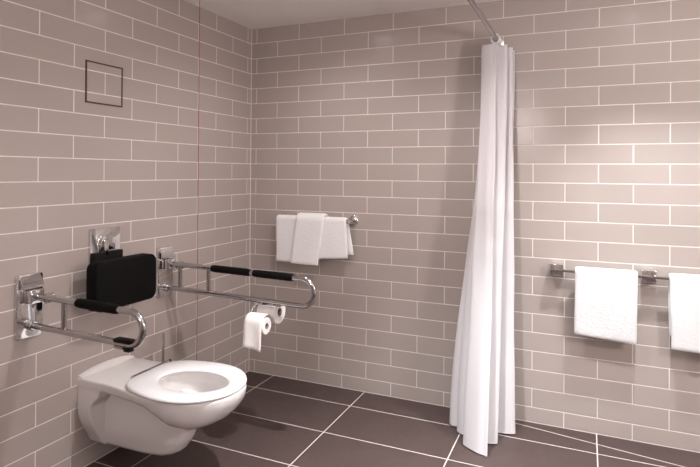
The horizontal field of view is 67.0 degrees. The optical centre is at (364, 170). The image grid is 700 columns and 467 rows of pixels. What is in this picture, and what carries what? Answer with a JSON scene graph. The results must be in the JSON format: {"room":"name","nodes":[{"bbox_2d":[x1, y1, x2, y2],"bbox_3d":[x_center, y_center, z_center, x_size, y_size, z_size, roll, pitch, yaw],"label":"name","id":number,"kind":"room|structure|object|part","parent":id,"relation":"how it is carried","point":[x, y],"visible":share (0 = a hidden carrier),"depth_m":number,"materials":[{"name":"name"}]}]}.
{"room":"accessible bathroom","nodes":[
{"label":"accessible bathroom","id":0,"kind":"room"},
{"bbox_2d":[0,0,251,466],"bbox_3d":[-1.561,0.191,1.882,0.100,2.338,3.800,0,0,23],"label":"wall","id":1,"kind":"structure","parent":0,"point":[70,166],"depth_m":2.55,"materials":[{"name":"beige tile"}]},
{"bbox_2d":[14,271,146,352],"bbox_3d":[-1.094,0.559,2.052,0.636,0.264,0.114,0,0,23],"label":"support rail","id":2,"kind":"object","parent":1,"relation":"attached to","point":[29,296],"visible":1,"depth_m":2.12,"materials":[{"name":"silver metal"}]},
{"bbox_3d":[-1.381,0.557,2.172,0.013,0.264,0.114,0,0,23],"label":"wall plate","id":3,"kind":"part","parent":2,"relation":"part of","materials":[{"name":"silver metal"}]},
{"bbox_2d":[85,60,122,107],"bbox_3d":[-1.237,-0.408,2.514,0.004,0.195,0.209,0,0,23],"label":"access hatch","id":4,"kind":"object","parent":1,"relation":"attached to","point":[103,82],"visible":1,"depth_m":2.51,"materials":[{"name":"grey"}]},
{"bbox_2d":[86,226,155,312],"bbox_3d":[-1.169,0.451,2.486,0.161,0.354,0.346,0,0,23],"label":"toilet backrest","id":5,"kind":"object","parent":1,"relation":"attached to","point":[111,276],"visible":0.96,"depth_m":2.45,"materials":[{"name":"black leather"}]},
{"bbox_3d":[-1.237,0.425,2.517,0.011,0.302,0.174,0,0,23],"label":"wall plate","id":6,"kind":"part","parent":5,"relation":"part of","materials":[{"name":"silver metal"}]},
{"bbox_3d":[-1.224,0.344,2.519,0.010,0.073,0.082,0,0,23],"label":"latch plate","id":7,"kind":"part","parent":5,"relation":"part of","materials":[{"name":"silver metal"}]},
{"bbox_2d":[86,253,155,312],"bbox_3d":[-1.125,0.519,2.468,0.065,0.219,0.346,0,0,23],"label":"cushion","id":8,"kind":"object","parent":5,"relation":"on","point":[130,279],"depth_m":2.43,"materials":[{"name":"black leather"}]},
{"bbox_2d":[77,355,246,455],"bbox_3d":[-0.886,1.096,2.381,0.771,0.360,0.430,0,0,23],"label":"toilet","id":9,"kind":"object","parent":1,"relation":"attached to","point":[129,402],"visible":1,"depth_m":2.35,"materials":[{"name":"white ceramic"}]},
{"bbox_3d":[-0.766,0.929,2.331,0.503,0.019,0.430,0,0,23],"label":"seat","id":10,"kind":"part","parent":9,"relation":"part of","materials":[{"name":"white plastic"}]},
{"bbox_2d":[155,246,316,326],"bbox_3d":[-0.661,0.588,2.694,0.939,0.338,0.128,0,0,23],"label":"support rail","id":11,"kind":"object","parent":1,"relation":"attached to","point":[165,262],"visible":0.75,"depth_m":2.73,"materials":[{"name":"silver metal"}]},
{"bbox_3d":[-1.089,0.552,2.871,0.013,0.271,0.114,0,0,23],"label":"wall plate","id":12,"kind":"part","parent":11,"relation":"part of","materials":[{"name":"silver metal"}]},
{"bbox_2d":[243,312,271,351],"bbox_3d":[-0.520,0.780,2.566,0.102,0.165,0.102,0,0,23],"label":"toilet roll","id":13,"kind":"object","parent":11,"relation":"hanging from","point":[254,323],"visible":1,"depth_m":2.53,"materials":[{"name":"white paper"}]},
{"bbox_2d":[257,304,284,323],"bbox_3d":[-0.473,0.715,2.677,0.102,0.114,0.114,0,0,23],"label":"toilet roll","id":14,"kind":"object","parent":11,"relation":"hanging from","point":[276,318],"visible":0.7,"depth_m":2.63,"materials":[{"name":"white paper"}]},
{"bbox_2d":[185,0,499,28],"bbox_3d":[0.061,-1.019,1.211,3.400,0.100,3.800,0,0,23],"label":"ceiling","id":15,"kind":"structure","parent":0,"point":[251,14],"depth_m":3.14,"materials":[{"name":"white paint"}]},
{"bbox_2d":[196,0,203,360],"bbox_3d":[-0.915,0.131,2.905,0.080,2.198,0.080,0,0,23],"label":"pull cord","id":16,"kind":"object","parent":15,"relation":"hanging from","point":[197,0],"visible":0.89,"depth_m":2.90,"materials":[{"name":"red fabric"}]},
{"bbox_3d":[-0.915,0.146,2.905,0.003,2.168,0.003,0,0,0],"label":"cord","id":17,"kind":"part","parent":16,"relation":"part of","materials":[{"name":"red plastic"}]},
{"bbox_2d":[86,371,699,466],"bbox_3d":[0.043,1.419,1.200,3.400,0.100,3.800,0,0,23],"label":"floor","id":18,"kind":"structure","parent":0,"point":[278,421],"depth_m":2.68,"materials":[{"name":"tile"}]},
{"bbox_2d":[162,333,164,361],"bbox_3d":[-1.045,1.106,2.737,0.088,0.524,0.088,0,0,23],"label":"toilet brush","id":19,"kind":"object","parent":18,"relation":"on","point":[163,336],"visible":0.06,"depth_m":2.73,"materials":[{"name":"silver metal"}]},
{"bbox_2d":[249,0,699,452],"bbox_3d":[0.807,0.214,3.003,3.400,2.338,0.100,0,0,23],"label":"wall","id":20,"kind":"structure","parent":0,"point":[374,119],"depth_m":2.99,"materials":[{"name":"beige tile"}]},
{"bbox_2d":[282,213,357,225],"bbox_3d":[-0.312,0.316,3.367,0.553,0.066,0.094,0,0,23],"label":"towel rail","id":21,"kind":"object","parent":20,"relation":"attached to","point":[353,220],"visible":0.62,"depth_m":3.30,"materials":[{"name":"silver metal"}]},
{"bbox_2d":[276,215,296,261],"bbox_3d":[-0.489,0.440,3.408,0.166,0.300,0.056,0,0,23],"label":"hand towel","id":22,"kind":"object","parent":21,"relation":"hanging from","point":[285,224],"visible":0.78,"depth_m":3.39,"materials":[{"name":"white fabric"}]},
{"bbox_2d":[291,212,328,265],"bbox_3d":[-0.346,0.432,3.348,0.234,0.324,0.096,0,0,23],"label":"hand towel","id":23,"kind":"object","parent":21,"relation":"hanging from","point":[307,239],"visible":0.94,"depth_m":3.31,"materials":[{"name":"white fabric"}]},
{"bbox_2d":[319,217,353,258],"bbox_3d":[-0.182,0.423,3.279,0.234,0.264,0.056,0,0,23],"label":"hand towel","id":24,"kind":"object","parent":21,"relation":"hanging from","point":[336,243],"visible":0.9,"depth_m":3.25,"materials":[{"name":"white fabric"}]},
{"bbox_2d":[467,0,503,44],"bbox_3d":[1.289,-0.718,2.033,1.768,0.060,1.330,0,0,23],"label":"curtain rod","id":25,"kind":"object","parent":20,"relation":"attached to","point":[472,3],"visible":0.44,"depth_m":2.51,"materials":[{"name":"silver metal"}]},
{"bbox_2d":[449,33,514,455],"bbox_3d":[0.606,0.317,2.768,0.345,2.111,0.444,0,0,23],"label":"shower curtain","id":26,"kind":"object","parent":25,"relation":"hanging from","point":[482,400],"visible":0.98,"depth_m":2.78,"materials":[{"name":"white fabric"}]},
{"bbox_2d":[550,262,668,282],"bbox_3d":[1.436,0.529,2.640,0.955,0.060,0.079,0,0,23],"label":"towel rail","id":27,"kind":"object","parent":20,"relation":"attached to","point":[557,269],"visible":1,"depth_m":2.65,"materials":[{"name":"silver metal"}]},
{"bbox_2d":[574,267,637,343],"bbox_3d":[1.227,0.683,2.690,0.293,0.364,0.058,0,0,23],"label":"bath towel","id":28,"kind":"object","parent":27,"relation":"hanging from","point":[605,298],"visible":1,"depth_m":2.66,"materials":[{"name":"white fabric"}]},
{"bbox_2d":[668,273,699,353],"bbox_3d":[1.629,0.691,2.522,0.308,0.377,0.058,0,0,23],"label":"bath towel","id":29,"kind":"object","parent":27,"relation":"hanging from","point":[683,289],"visible":1,"depth_m":2.53,"materials":[{"name":"white fabric"}]}
]}

